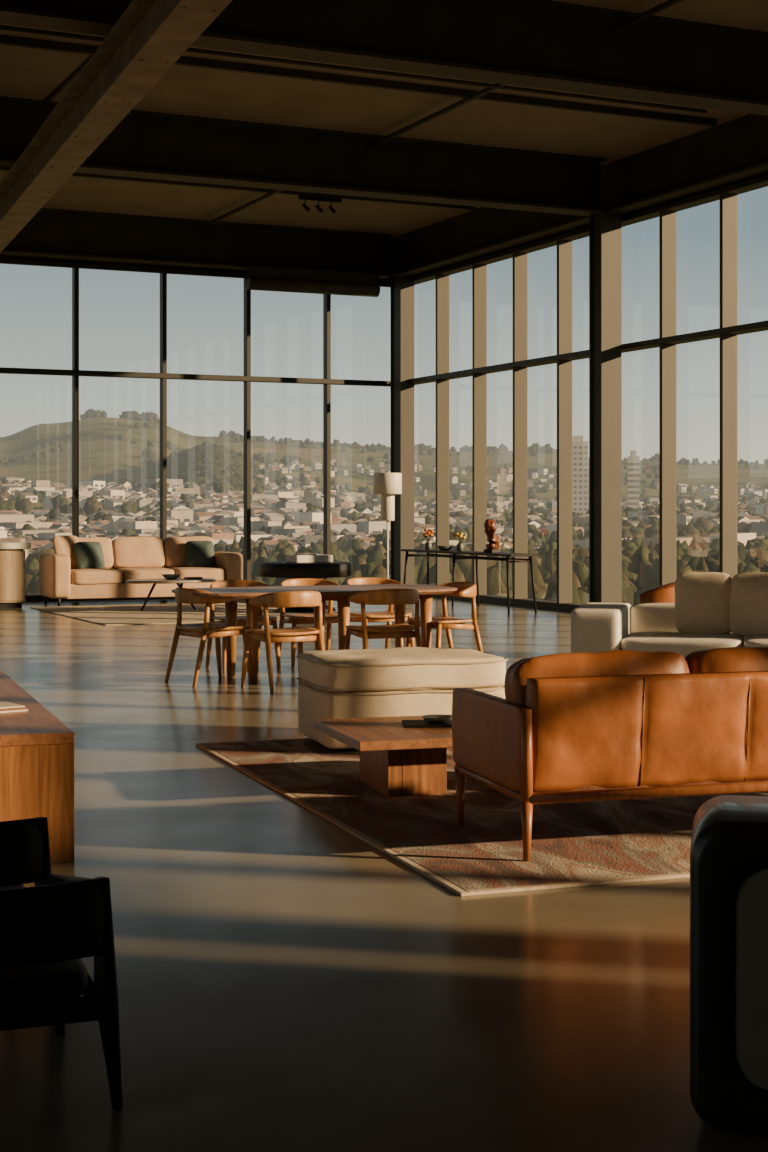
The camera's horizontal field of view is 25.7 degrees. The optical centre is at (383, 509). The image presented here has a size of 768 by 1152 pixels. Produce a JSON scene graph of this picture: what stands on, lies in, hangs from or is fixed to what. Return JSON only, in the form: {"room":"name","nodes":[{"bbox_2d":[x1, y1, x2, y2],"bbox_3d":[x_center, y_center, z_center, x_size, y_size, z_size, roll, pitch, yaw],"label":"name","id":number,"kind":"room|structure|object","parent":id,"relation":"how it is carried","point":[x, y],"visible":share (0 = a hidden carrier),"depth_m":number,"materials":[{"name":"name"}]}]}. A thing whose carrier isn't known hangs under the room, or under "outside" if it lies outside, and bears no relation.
{"room":"open-plan living room","nodes":[
{"label":"open-plan living room","id":0,"kind":"room"},
{"bbox_2d":[0,239,400,281],"bbox_3d":[-8.375,-4.175,24.491,19.250,0.750,0.200,0,0,-25],"label":"wall","id":1,"kind":"structure","parent":0,"point":[394,246],"depth_m":27.03,"materials":[{"name":"paint"}]},
{"bbox_2d":[72,268,78,536],"bbox_3d":[-4.776,-1.250,26.058,0.070,5.100,0.160,0,0,-25],"label":"window mullion","id":2,"kind":"structure","parent":1,"relation":"attached to","point":[75,271],"depth_m":25.99,"materials":[{"name":"black metal"}]},
{"bbox_2d":[160,273,166,539],"bbox_3d":[-3.495,-1.250,26.648,0.070,5.100,0.160,0,0,-25],"label":"window mullion","id":3,"kind":"structure","parent":1,"relation":"attached to","point":[163,276],"depth_m":26.58,"materials":[{"name":"black metal"}]},
{"bbox_2d":[0,258,389,286],"bbox_3d":[-8.408,-3.780,24.322,19.050,0.080,0.080,0,0,-25],"label":"window mullion","id":4,"kind":"structure","parent":1,"relation":"attached to","point":[2,260],"depth_m":26.29,"materials":[{"name":"black metal"}]},
{"bbox_2d":[244,278,250,579],"bbox_3d":[-2.214,-1.250,27.237,0.070,5.100,0.160,0,0,-25],"label":"window mullion","id":5,"kind":"structure","parent":1,"relation":"attached to","point":[247,293],"depth_m":27.17,"materials":[{"name":"black metal"}]},
{"bbox_2d":[323,294,330,580],"bbox_3d":[-0.942,-1.250,27.822,0.070,5.100,0.160,0,0,-25],"label":"window mullion","id":6,"kind":"structure","parent":1,"relation":"attached to","point":[326,297],"depth_m":27.76,"materials":[{"name":"black metal"}]},
{"bbox_2d":[392,161,767,276],"bbox_3d":[7.040,-3.868,13.255,0.430,0.035,32.200,0,0,-25],"label":"flange","id":7,"kind":"object","parent":1,"relation":"attached to","point":[761,169],"visible":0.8,"depth_m":22.21,"materials":[{"name":"paint"}]},
{"bbox_2d":[410,174,767,283],"bbox_3d":[6.099,-3.785,15.601,0.180,0.070,27.850,0,0,-25],"label":"window mullion","id":8,"kind":"structure","parent":1,"relation":"attached to","point":[761,181],"depth_m":22.03,"materials":[{"name":"black metal"}]},
{"bbox_2d":[414,185,767,284],"bbox_3d":[7.191,-4.175,13.682,0.200,0.750,32.850,0,0,-25],"label":"header","id":9,"kind":"object","parent":1,"relation":"attached to","point":[767,185],"visible":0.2,"depth_m":22.40,"materials":[{"name":"paint"}]},
{"bbox_2d":[0,597,767,1151],"bbox_3d":[-1.557,1.525,9.548,19.750,0.250,33.250,0,0,-25],"label":"floor","id":10,"kind":"structure","parent":0,"point":[286,982],"depth_m":5.08,"materials":[{"name":"concrete"}]},
{"bbox_2d":[0,542,30,607],"bbox_3d":[-5.666,0.935,24.081,1.110,0.930,0.550,0,0,-25],"label":"base cabinet","id":11,"kind":"object","parent":10,"relation":"on","point":[12,554],"visible":1,"depth_m":23.99,"materials":[{"name":"brown wood"}]},
{"bbox_2d":[0,542,30,548],"bbox_3d":[-5.666,0.512,24.081,1.110,0.085,0.550,0,0,-25],"label":"countertop","id":12,"kind":"structure","parent":11,"relation":"on","point":[3,545],"depth_m":23.98,"materials":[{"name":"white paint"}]},
{"bbox_2d":[0,817,51,889],"bbox_3d":[-1.330,1.127,4.827,0.705,0.550,0.708,0,0,-21],"label":"armchair","id":13,"kind":"object","parent":10,"relation":"on","point":[25,858],"visible":0.49,"depth_m":4.62,"materials":[{"name":"black paint"}]},
{"bbox_2d":[0,884,24,889],"bbox_3d":[-1.345,1.115,4.866,0.580,0.070,0.560,0,0,-21],"label":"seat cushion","id":14,"kind":"object","parent":13,"relation":"on","point":[21,885],"depth_m":4.83,"materials":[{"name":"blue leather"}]},
{"bbox_2d":[0,669,73,862],"bbox_3d":[-2.660,1.143,7.955,1.900,0.515,3.302,0,0,-19],"label":"wooden cabinet","id":15,"kind":"object","parent":10,"relation":"on","point":[37,749],"visible":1,"depth_m":6.67,"materials":[{"name":"brown wood"}]},
{"bbox_2d":[0,702,27,712],"bbox_3d":[-1.750,0.872,7.395,0.300,0.024,0.220,0,0,-37],"label":"magazine stack","id":16,"kind":"object","parent":15,"relation":"on","point":[5,707],"visible":1,"depth_m":7.38,"materials":[{"name":"paper"}]},
{"bbox_2d":[0,702,24,708],"bbox_3d":[-1.742,0.863,7.401,0.260,0.006,0.200,0,0,-37],"label":"magazine","id":17,"kind":"object","parent":16,"relation":"on","point":[3,705],"depth_m":7.39,"materials":[{"name":"paper"}]},
{"bbox_2d":[0,707,26,710],"bbox_3d":[-1.745,0.871,7.405,0.280,0.008,0.210,0,0,-37],"label":"magazine","id":18,"kind":"object","parent":16,"relation":"on","point":[1,708],"depth_m":7.36,"materials":[{"name":"white paper"}]},
{"bbox_2d":[0,709,27,712],"bbox_3d":[-1.750,0.880,7.395,0.300,0.008,0.220,0,0,-37],"label":"magazine","id":19,"kind":"object","parent":16,"relation":"on","point":[1,710],"depth_m":7.35,"materials":[{"name":"paper"}]},
{"bbox_2d":[0,874,122,1109],"bbox_3d":[-1.032,1.127,4.061,0.705,0.550,0.708,0,0,-21],"label":"armchair","id":20,"kind":"object","parent":10,"relation":"on","point":[46,931],"visible":1,"depth_m":3.87,"materials":[{"name":"black paint"}]},
{"bbox_2d":[0,958,87,1004],"bbox_3d":[-1.047,1.115,4.100,0.580,0.070,0.560,0,0,-21],"label":"seat cushion","id":21,"kind":"object","parent":20,"relation":"on","point":[69,978],"depth_m":3.92,"materials":[{"name":"black leather"}]},
{"bbox_2d":[25,594,174,601],"bbox_3d":[-8.387,1.350,24.397,19.150,0.100,0.200,0,0,-25],"label":"window mullion","id":22,"kind":"structure","parent":10,"relation":"on","point":[28,598],"depth_m":25.90,"materials":[{"name":"black metal"}]},
{"bbox_2d":[39,535,242,605],"bbox_3d":[-3.659,0.889,25.425,2.930,1.022,0.984,0,0,-25],"label":"sofa","id":23,"kind":"object","parent":10,"relation":"on","point":[79,567],"visible":0.9,"depth_m":25.13,"materials":[{"name":"beige fabric"}]},
{"bbox_2d":[71,537,113,568],"bbox_3d":[-4.470,0.655,25.276,0.802,0.499,0.302,0,0,-25],"label":"cushion","id":24,"kind":"object","parent":23,"relation":"on","point":[106,544],"depth_m":25.28,"materials":[{"name":"beige fabric"}]},
{"bbox_2d":[71,568,122,584],"bbox_3d":[-4.353,0.991,25.020,0.802,0.253,0.826,0,0,-25],"label":"seat cushion","id":25,"kind":"object","parent":23,"relation":"on","point":[79,576],"depth_m":24.67,"materials":[{"name":"beige fabric"}]},
{"bbox_2d":[112,536,164,568],"bbox_3d":[-3.745,0.654,25.608,0.794,0.506,0.301,0,0,-25],"label":"cushion","id":26,"kind":"object","parent":23,"relation":"on","point":[141,551],"depth_m":25.50,"materials":[{"name":"beige fabric"}]},
{"bbox_2d":[117,567,173,583],"bbox_3d":[-3.625,0.991,25.354,0.805,0.250,0.824,0,0,-25],"label":"seat cushion","id":27,"kind":"object","parent":23,"relation":"on","point":[126,573],"depth_m":24.97,"materials":[{"name":"beige fabric"}]},
{"bbox_2d":[163,536,214,567],"bbox_3d":[-3.016,0.656,25.943,0.798,0.507,0.302,0,0,-25],"label":"cushion","id":28,"kind":"object","parent":23,"relation":"on","point":[174,548],"depth_m":25.76,"materials":[{"name":"beige fabric"}]},
{"bbox_2d":[167,567,224,582],"bbox_3d":[-2.898,0.989,25.690,0.804,0.249,0.830,0,0,-25],"label":"seat cushion","id":29,"kind":"object","parent":23,"relation":"on","point":[218,573],"depth_m":25.36,"materials":[{"name":"beige fabric"}]},
{"bbox_2d":[30,602,356,625],"bbox_3d":[-2.598,1.394,22.938,3.550,0.012,4.050,0,0,-25],"label":"living room rug","id":30,"kind":"object","parent":10,"relation":"on","point":[107,615],"visible":0.51,"depth_m":22.57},
{"bbox_2d":[126,574,215,611],"bbox_3d":[-2.917,1.135,23.094,1.272,0.502,0.848,0,0,-25],"label":"oval coffee table","id":31,"kind":"object","parent":30,"relation":"on","point":[168,578],"visible":0.96,"depth_m":23.00,"materials":[{"name":"stone"}]},
{"bbox_2d":[161,574,181,579],"bbox_3d":[-2.917,0.919,23.094,0.280,0.070,0.280,0,0,-25],"label":"bowl","id":32,"kind":"object","parent":31,"relation":"on","point":[168,576],"depth_m":23.04,"materials":[{"name":"grey ceramic"}]},
{"bbox_2d":[184,577,202,578],"bbox_3d":[-2.627,0.939,23.205,0.220,0.029,0.160,0,0,-25],"label":"book","id":33,"kind":"object","parent":31,"relation":"on","point":[184,577],"depth_m":23.13,"materials":[{"name":"black paper"}]},
{"bbox_2d":[260,561,351,611],"bbox_3d":[-1.077,1.055,23.280,1.280,0.665,1.280,0,0,-25],"label":"table","id":34,"kind":"object","parent":30,"relation":"on","point":[274,569],"visible":0.57,"depth_m":22.77,"materials":[{"name":"black paint"}]},
{"bbox_2d":[286,553,332,562],"bbox_3d":[-1.031,0.661,23.301,0.540,0.120,0.400,0,0,-25],"label":"turntable","id":35,"kind":"object","parent":34,"relation":"on","point":[298,557],"visible":1,"depth_m":23.13,"materials":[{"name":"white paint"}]},
{"bbox_2d":[165,587,252,686],"bbox_3d":[-1.425,1.013,13.628,0.537,0.781,0.586,0,0,-35],"label":"dining chair","id":36,"kind":"object","parent":10,"relation":"on","point":[182,595],"visible":0.95,"depth_m":13.49,"materials":[{"name":"brown wood"}]},
{"bbox_2d":[206,580,280,672],"bbox_3d":[-1.250,1.013,14.802,0.586,0.781,0.537,0,0,-25],"label":"dining chair","id":37,"kind":"object","parent":10,"relation":"on","point":[241,620],"visible":0.47,"depth_m":14.83,"materials":[{"name":"brown wood"}]},
{"bbox_2d":[241,591,324,693],"bbox_3d":[-0.769,1.013,13.163,0.586,0.781,0.537,0,0,-29],"label":"dining chair","id":38,"kind":"object","parent":10,"relation":"on","point":[286,599],"visible":0.96,"depth_m":12.99,"materials":[{"name":"brown wood"}]},
{"bbox_2d":[276,578,338,668],"bbox_3d":[-0.652,1.013,15.110,0.586,0.781,0.537,0,0,-21],"label":"dining chair","id":39,"kind":"object","parent":10,"relation":"on","point":[330,617],"visible":0.56,"depth_m":15.18,"materials":[{"name":"brown wood"}]},
{"bbox_2d":[171,584,456,683],"bbox_3d":[-0.570,1.029,14.102,2.350,0.742,1.100,0,0,-25],"label":"dining table","id":40,"kind":"object","parent":10,"relation":"on","point":[339,593],"visible":0.66,"depth_m":14.04,"materials":[{"name":"brown wood"}]},
{"bbox_2d":[346,577,414,648],"bbox_3d":[-0.070,1.013,15.345,0.586,0.781,0.537,0,0,-29],"label":"dining chair","id":41,"kind":"object","parent":10,"relation":"on","point":[384,616],"visible":0.44,"depth_m":15.43,"materials":[{"name":"brown wood"}]},
{"bbox_2d":[344,589,421,649],"bbox_3d":[0.001,1.013,13.540,0.586,0.781,0.537,0,0,-22],"label":"dining chair","id":42,"kind":"object","parent":10,"relation":"on","point":[379,596],"visible":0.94,"depth_m":13.37,"materials":[{"name":"brown wood"}]},
{"bbox_2d":[373,473,401,578],"bbox_3d":[0.057,0.407,26.608,0.450,1.985,0.450,0,0,-25],"label":"floor lamp","id":43,"kind":"object","parent":10,"relation":"on","point":[387,485],"visible":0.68,"depth_m":26.50,"materials":[{"name":"white paint"}]},
{"bbox_2d":[405,581,482,651],"bbox_3d":[0.529,1.013,14.500,0.537,0.781,0.586,0,0,-31],"label":"dining chair","id":44,"kind":"object","parent":10,"relation":"on","point":[464,588],"visible":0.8,"depth_m":14.38,"materials":[{"name":"brown wood"}]},
{"bbox_2d":[401,549,537,613],"bbox_3d":[1.177,1.001,24.316,0.460,0.802,3.400,0,0,-25],"label":"console table","id":45,"kind":"object","parent":10,"relation":"on","point":[454,556],"visible":0.95,"depth_m":24.11,"materials":[{"name":"black paint"}]},
{"bbox_2d":[423,528,433,549],"bbox_3d":[0.677,0.438,25.344,0.160,0.321,0.188,0,0,-25],"label":"flower vase","id":46,"kind":"object","parent":45,"relation":"on","point":[428,546],"visible":1,"depth_m":25.32,"materials":[{"name":"grey ceramic"}]},
{"bbox_2d":[437,546,452,550],"bbox_3d":[0.899,0.564,24.849,0.260,0.070,0.260,0,0,-25],"label":"ceramic bowl","id":47,"kind":"object","parent":45,"relation":"on","point":[442,548],"visible":1,"depth_m":24.77,"materials":[{"name":"black ceramic"}]},
{"bbox_2d":[452,532,465,550],"bbox_3d":[1.101,0.456,24.463,0.181,0.286,0.163,0,0,-32],"label":"flower vase","id":48,"kind":"object","parent":45,"relation":"on","point":[460,547],"visible":1,"depth_m":24.42,"materials":[{"name":"grey ceramic"}]},
{"bbox_2d":[484,519,499,552],"bbox_3d":[1.509,0.362,23.536,0.263,0.474,0.200,0,0,-45],"label":"wooden sculpture","id":49,"kind":"object","parent":45,"relation":"on","point":[490,524],"visible":1,"depth_m":23.47,"materials":[{"name":"brown wood"}]},
{"bbox_2d":[196,738,767,896],"bbox_3d":[1.651,1.393,8.789,4.400,0.014,4.150,0,0,-20],"label":"area rug","id":50,"kind":"object","parent":10,"relation":"on","point":[590,843],"visible":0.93,"depth_m":7.37,"materials":[{"name":"brown carpet"}]},
{"bbox_2d":[296,647,507,751],"bbox_3d":[0.099,1.113,10.073,1.138,0.545,0.818,0,0,-17],"label":"ottoman","id":51,"kind":"object","parent":50,"relation":"on","point":[402,681],"visible":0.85,"depth_m":9.71,"materials":[{"name":"beige fabric"}]},
{"bbox_2d":[298,647,505,691],"bbox_3d":[0.100,0.949,10.074,1.130,0.217,0.816,0,0,-17],"label":"cushion","id":52,"kind":"object","parent":51,"relation":"on","point":[402,669],"depth_m":9.73,"materials":[{"name":"beige fabric"}]},
{"bbox_2d":[313,714,496,796],"bbox_3d":[0.357,1.236,8.484,1.250,0.300,0.880,0,0,-17],"label":"coffee table","id":53,"kind":"object","parent":50,"relation":"on","point":[396,759],"visible":0.44,"depth_m":8.19,"materials":[{"name":"brown wood"}]},
{"bbox_2d":[402,714,451,727],"bbox_3d":[0.268,1.064,8.511,0.340,0.042,0.220,0,0,-5],"label":"serving tray","id":54,"kind":"object","parent":53,"relation":"on","point":[433,720],"visible":0.86,"depth_m":8.46,"materials":[{"name":"black paint"}]},
{"bbox_2d":[421,714,451,722],"bbox_3d":[0.268,1.058,8.511,0.160,0.030,0.160,0,0,-5],"label":"bowl","id":55,"kind":"object","parent":54,"relation":"on","point":[433,718],"depth_m":8.50,"materials":[{"name":"grey ceramic"}]},
{"bbox_2d":[452,647,767,861],"bbox_3d":[1.607,0.982,7.388,2.479,0.808,0.882,0,0,-17],"label":"leather sofa","id":56,"kind":"object","parent":50,"relation":"on","point":[612,724],"visible":1,"depth_m":6.82,"materials":[{"name":"brown leather"}]},
{"bbox_2d":[504,650,689,704],"bbox_3d":[0.900,0.790,6.953,0.815,0.423,0.248,0,0,-17],"label":"cushion","id":57,"kind":"object","parent":56,"relation":"on","point":[612,662],"depth_m":6.88,"materials":[{"name":"leather"}]},
{"bbox_2d":[685,647,767,672],"bbox_3d":[1.672,0.790,7.180,0.817,0.425,0.250,0,0,-17],"label":"cushion","id":58,"kind":"object","parent":56,"relation":"on","point":[730,659],"depth_m":7.06,"materials":[{"name":"leather"}]},
{"bbox_2d":[432,595,583,611],"bbox_3d":[6.162,1.350,15.630,0.200,0.100,27.850,0,0,-25],"label":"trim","id":59,"kind":"structure","parent":10,"relation":"on","point":[544,604],"depth_m":24.45,"materials":[{"name":"brown metal"}]},
{"bbox_2d":[436,275,448,584],"bbox_3d":[0.934,-1.250,26.902,0.220,5.100,0.060,0,0,-25],"label":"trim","id":60,"kind":"structure","parent":59,"relation":"on","point":[442,281],"depth_m":26.87,"materials":[{"name":"brown metal"}]},
{"bbox_2d":[472,264,486,594],"bbox_3d":[1.462,-1.250,25.755,0.220,5.100,0.060,0,0,-25],"label":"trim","id":61,"kind":"structure","parent":59,"relation":"on","point":[479,272],"depth_m":25.73,"materials":[{"name":"brown metal"}]},
{"bbox_2d":[513,253,526,598],"bbox_3d":[1.989,-1.250,24.609,0.220,5.100,0.060,0,0,-25],"label":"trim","id":62,"kind":"structure","parent":59,"relation":"on","point":[519,259],"depth_m":24.57,"materials":[{"name":"brown metal"}]},
{"bbox_2d":[557,240,571,603],"bbox_3d":[2.516,-1.250,23.462,0.220,5.100,0.060,0,0,-25],"label":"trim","id":63,"kind":"structure","parent":59,"relation":"on","point":[564,248],"depth_m":23.42,"materials":[{"name":"brown metal"}]},
{"bbox_2d":[621,226,621,602],"bbox_3d":[3.044,-1.250,22.316,0.220,5.100,0.060,0,0,-25],"label":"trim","id":64,"kind":"structure","parent":59,"relation":"on","point":[621,226],"depth_m":22.33,"materials":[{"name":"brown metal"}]},
{"bbox_2d":[659,211,675,585],"bbox_3d":[3.571,-1.250,21.169,0.220,5.100,0.060,0,0,-25],"label":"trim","id":65,"kind":"structure","parent":59,"relation":"on","point":[667,219],"depth_m":21.14,"materials":[{"name":"brown metal"}]},
{"bbox_2d":[720,194,736,578],"bbox_3d":[4.098,-1.250,20.022,0.220,5.100,0.060,0,0,-25],"label":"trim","id":66,"kind":"structure","parent":59,"relation":"on","point":[728,202],"depth_m":19.99,"materials":[{"name":"brown metal"}]},
{"bbox_2d":[639,582,674,603],"bbox_3d":[2.588,1.032,15.948,0.731,0.739,0.690,0,0,-45],"label":"barrel chair","id":67,"kind":"object","parent":10,"relation":"on","point":[664,593],"visible":0.06,"depth_m":15.61,"materials":[{"name":"brown leather"}]},
{"bbox_2d":[571,572,767,657],"bbox_3d":[3.232,0.942,12.944,3.480,0.916,1.142,0,0,13],"label":"sofa","id":68,"kind":"object","parent":10,"relation":"on","point":[710,610],"visible":0.69,"depth_m":13.06,"materials":[{"name":"fabric"}]},
{"bbox_2d":[621,632,743,657],"bbox_3d":[2.314,1.065,13.018,0.908,0.208,0.864,0,0,13],"label":"seat cushion","id":69,"kind":"object","parent":68,"relation":"on","point":[683,643],"depth_m":12.67,"materials":[{"name":"beige fabric"}]},
{"bbox_2d":[674,572,731,633],"bbox_3d":[2.516,0.733,13.216,0.463,0.491,0.245,0,0,8],"label":"pillow","id":70,"kind":"object","parent":68,"relation":"on","point":[703,600],"depth_m":13.14,"materials":[{"name":"beige fabric"}]},
{"bbox_2d":[729,572,767,635],"bbox_3d":[2.918,0.735,13.101,0.470,0.494,0.259,0,0,13],"label":"pillow","id":71,"kind":"object","parent":68,"relation":"on","point":[748,592],"depth_m":13.04,"materials":[{"name":"beige fabric"}]},
{"bbox_2d":[743,635,767,646],"bbox_3d":[3.200,1.065,12.809,0.907,0.208,0.863,0,0,13],"label":"seat cushion","id":72,"kind":"object","parent":68,"relation":"on","point":[748,640],"depth_m":12.55,"materials":[{"name":"beige fabric"}]},
{"bbox_2d":[690,795,767,1134],"bbox_3d":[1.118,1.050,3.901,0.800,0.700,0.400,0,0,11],"label":"armchair","id":73,"kind":"object","parent":10,"relation":"on","point":[729,850],"visible":1,"depth_m":3.77,"materials":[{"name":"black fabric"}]},
{"bbox_3d":[2.865,1.385,21.901,0.330,0.030,0.360,0,0,-25],"label":"base plate","id":74,"kind":"object","parent":10,"relation":"on","visible":0},
{"bbox_2d":[589,215,591,601],"bbox_3d":[2.823,-1.225,22.030,0.300,5.250,0.030,0,0,-25],"label":"flange","id":75,"kind":"object","parent":74,"relation":"on","point":[590,216],"visible":0.21,"depth_m":21.96,"materials":[{"name":"paint"}]},
{"bbox_2d":[592,213,599,601],"bbox_3d":[2.779,-1.225,21.861,0.020,5.250,0.240,0,0,-25],"label":"web","id":76,"kind":"object","parent":74,"relation":"on","point":[596,217],"visible":0.64,"depth_m":21.88,"materials":[{"name":"paint"}]},
{"bbox_2d":[600,211,620,602],"bbox_3d":[2.935,-1.225,21.785,0.300,5.250,0.030,0,0,-25],"label":"column","id":77,"kind":"structure","parent":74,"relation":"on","point":[610,222],"depth_m":21.77,"materials":[{"name":"paint"}]},
{"bbox_3d":[0.290,1.385,27.871,0.280,0.030,0.460,0,0,-25],"label":"base plate","id":78,"kind":"object","parent":10,"relation":"on","visible":0},
{"bbox_2d":[390,278,392,579],"bbox_3d":[0.226,-1.225,28.046,0.250,5.250,0.030,0,0,-25],"label":"flange","id":79,"kind":"object","parent":78,"relation":"on","point":[391,279],"visible":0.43,"depth_m":27.99,"materials":[{"name":"paint"}]},
{"bbox_2d":[393,277,399,582],"bbox_3d":[0.227,-1.225,27.842,0.020,5.250,0.340,0,0,-25],"label":"web","id":80,"kind":"object","parent":78,"relation":"on","point":[396,281],"visible":0.64,"depth_m":27.86,"materials":[{"name":"paint"}]},
{"bbox_2d":[400,276,413,583],"bbox_3d":[0.381,-1.225,27.709,0.250,5.250,0.030,0,0,-25],"label":"flange","id":81,"kind":"object","parent":78,"relation":"on","point":[406,287],"visible":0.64,"depth_m":27.69,"materials":[{"name":"paint"}]},
{"bbox_3d":[12.108,-1.200,2.872,0.300,5.200,0.300,0,0,-25],"label":"pier","id":82,"kind":"object","parent":10,"relation":"on","visible":0},
{"bbox_2d":[409,320,767,384],"bbox_3d":[6.117,-2.120,15.609,0.260,0.070,27.850,0,0,-25],"label":"window mullion","id":83,"kind":"structure","parent":82,"relation":"attached to","point":[763,325],"depth_m":22.00,"materials":[{"name":"black metal"}]},
{"bbox_2d":[0,0,767,239],"bbox_3d":[-1.557,-4.700,9.548,19.750,0.300,33.250,0,0,-25],"label":"ceiling","id":84,"kind":"structure","parent":0,"point":[25,73],"depth_m":19.46,"materials":[{"name":"paint"}]},
{"bbox_2d":[0,0,231,252],"bbox_3d":[-0.909,-3.619,10.486,0.321,0.459,30.800,0,0,-20],"label":"girder","id":85,"kind":"object","parent":84,"relation":"attached to","point":[150,36],"visible":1,"depth_m":14.48,"materials":[{"name":"brown wood"}]},
{"bbox_2d":[0,157,606,215],"bbox_3d":[-5.691,-3.868,18.021,18.720,0.035,0.340,0,0,-25],"label":"flange","id":86,"kind":"object","parent":85,"relation":"on","point":[4,161],"visible":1,"depth_m":20.22,"materials":[{"name":"paint"}]},
{"bbox_2d":[0,6,767,115],"bbox_3d":[-3.372,-3.868,12.979,18.720,0.035,0.340,0,0,-25],"label":"flange","id":87,"kind":"object","parent":85,"relation":"on","point":[11,16],"visible":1,"depth_m":14.57,"materials":[{"name":"paint"}]},
{"bbox_2d":[3,212,387,273],"bbox_3d":[-8.449,-4.200,24.017,18.720,0.640,0.040,0,0,-25],"label":"web","id":88,"kind":"object","parent":84,"relation":"attached to","point":[46,231],"visible":1,"depth_m":26.54,"materials":[{"name":"paint"}]},
{"bbox_2d":[0,250,391,278],"bbox_3d":[-8.449,-3.868,24.017,18.720,0.035,0.340,0,0,-25],"label":"flange","id":89,"kind":"object","parent":88,"relation":"attached to","point":[3,252],"visible":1,"depth_m":25.97,"materials":[{"name":"paint"}]},
{"bbox_2d":[245,265,379,296],"bbox_3d":[-1.133,-3.671,27.052,2.250,0.378,0.237,0,0,-25],"label":"roller blind","id":90,"kind":"object","parent":89,"relation":"attached to","point":[263,278],"visible":1,"depth_m":26.95,"materials":[{"name":"fabric"}]},
{"bbox_2d":[38,208,391,237],"bbox_3d":[-8.449,-4.532,24.017,18.720,0.035,0.340,0,0,-25],"label":"flange","id":91,"kind":"object","parent":84,"relation":"attached to","point":[49,210],"visible":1,"depth_m":26.52,"materials":[{"name":"paint"}]},
{"bbox_2d":[0,103,600,208],"bbox_3d":[-5.691,-4.200,18.021,18.720,0.640,0.040,0,0,-25],"label":"web","id":92,"kind":"object","parent":84,"relation":"attached to","point":[136,142],"visible":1,"depth_m":20.29,"materials":[{"name":"paint"}]},
{"bbox_2d":[0,96,606,162],"bbox_3d":[-5.691,-4.532,18.021,18.720,0.035,0.340,0,0,-25],"label":"flange","id":93,"kind":"object","parent":84,"relation":"attached to","point":[9,100],"visible":0.6,"depth_m":20.17,"materials":[{"name":"paint"}]},
{"bbox_2d":[298,195,341,213],"bbox_3d":[-0.897,-4.313,23.788,0.650,0.234,0.132,0,0,-25],"label":"track spotlights","id":94,"kind":"object","parent":84,"relation":"attached to","point":[300,197],"visible":1,"depth_m":23.77,"materials":[{"name":"black paint"}]},
{"bbox_2d":[0,0,706,228],"bbox_3d":[2.103,-4.414,10.984,9.000,0.072,32.000,0,0,-25],"label":"pipe","id":95,"kind":"object","parent":84,"relation":"attached to","point":[489,88],"visible":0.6,"depth_m":17.25,"materials":[{"name":"metal"}]},
{"bbox_2d":[0,35,716,209],"bbox_3d":[-1.699,-4.510,9.318,18.700,0.079,32.350,0,0,-25],"label":"ceiling joists","id":96,"kind":"object","parent":84,"relation":"attached to","point":[4,40],"depth_m":18.17,"materials":[{"name":"brown wood"}]},
{"bbox_2d":[0,0,767,101],"bbox_3d":[-3.372,-4.200,12.979,18.720,0.640,0.040,0,0,-25],"label":"web","id":97,"kind":"object","parent":84,"relation":"attached to","point":[470,32],"visible":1,"depth_m":14.99,"materials":[{"name":"paint"}]},
{"bbox_2d":[401,114,767,271],"bbox_3d":[7.031,-4.215,13.251,0.050,0.670,32.200,0,0,-25],"label":"web","id":98,"kind":"object","parent":84,"relation":"attached to","point":[742,142],"visible":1,"depth_m":21.54,"materials":[{"name":"paint"}]},
{"bbox_2d":[484,0,767,40],"bbox_3d":[-3.372,-4.532,12.979,18.720,0.035,0.340,0,0,-25],"label":"flange","id":99,"kind":"object","parent":84,"relation":"attached to","point":[542,4],"visible":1,"depth_m":15.47,"materials":[{"name":"paint"}]},
{"bbox_3d":[-15.593,-1.200,16.851,0.250,5.200,7.650,0,0,-25],"label":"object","id":100,"kind":"object","parent":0,"visible":0},
{"bbox_2d":[0,367,389,386],"bbox_3d":[-8.384,-2.120,24.391,19.150,0.080,0.175,0,0,-25],"label":"window mullion","id":101,"kind":"structure","parent":100,"relation":"attached to","point":[3,370],"depth_m":26.75,"materials":[{"name":"black metal"}]},
{"label":"outside","id":102,"kind":"structure","parent":0,"visible":0},
{"bbox_2d":[0,417,767,602],"bbox_3d":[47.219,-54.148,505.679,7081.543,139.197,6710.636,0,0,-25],"label":"terrain","id":103,"kind":"structure","parent":102,"point":[102,457],"depth_m":1766.95,"materials":[{"name":"green plant"}]},
{"bbox_2d":[0,409,767,607],"bbox_3d":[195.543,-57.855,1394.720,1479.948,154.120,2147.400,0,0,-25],"label":"trees","id":104,"kind":"object","parent":103,"relation":"on","point":[219,468],"visible":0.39,"depth_m":560.36,"materials":[{"name":"green plant"}]},
{"bbox_2d":[0,459,767,561],"bbox_3d":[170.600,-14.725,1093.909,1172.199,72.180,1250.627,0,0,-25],"label":"houses","id":105,"kind":"structure","parent":103,"relation":"on","point":[285,516],"depth_m":671.31,"materials":[{"name":"paint"}]},
{"bbox_2d":[572,436,587,513],"bbox_3d":[103.542,-12.100,899.560,11.050,55.000,11.050,0,0,5],"label":"apartment tower","id":106,"kind":"structure","parent":103,"relation":"on","point":[579,447],"depth_m":893.92,"materials":[{"name":"concrete"}]},
{"bbox_2d":[627,450,638,508],"bbox_3d":[132.450,-8.100,894.144,6.050,47.000,6.050,0,0,5],"label":"apartment tower","id":107,"kind":"structure","parent":103,"relation":"on","point":[632,460],"depth_m":891.09,"materials":[{"name":"concrete"}]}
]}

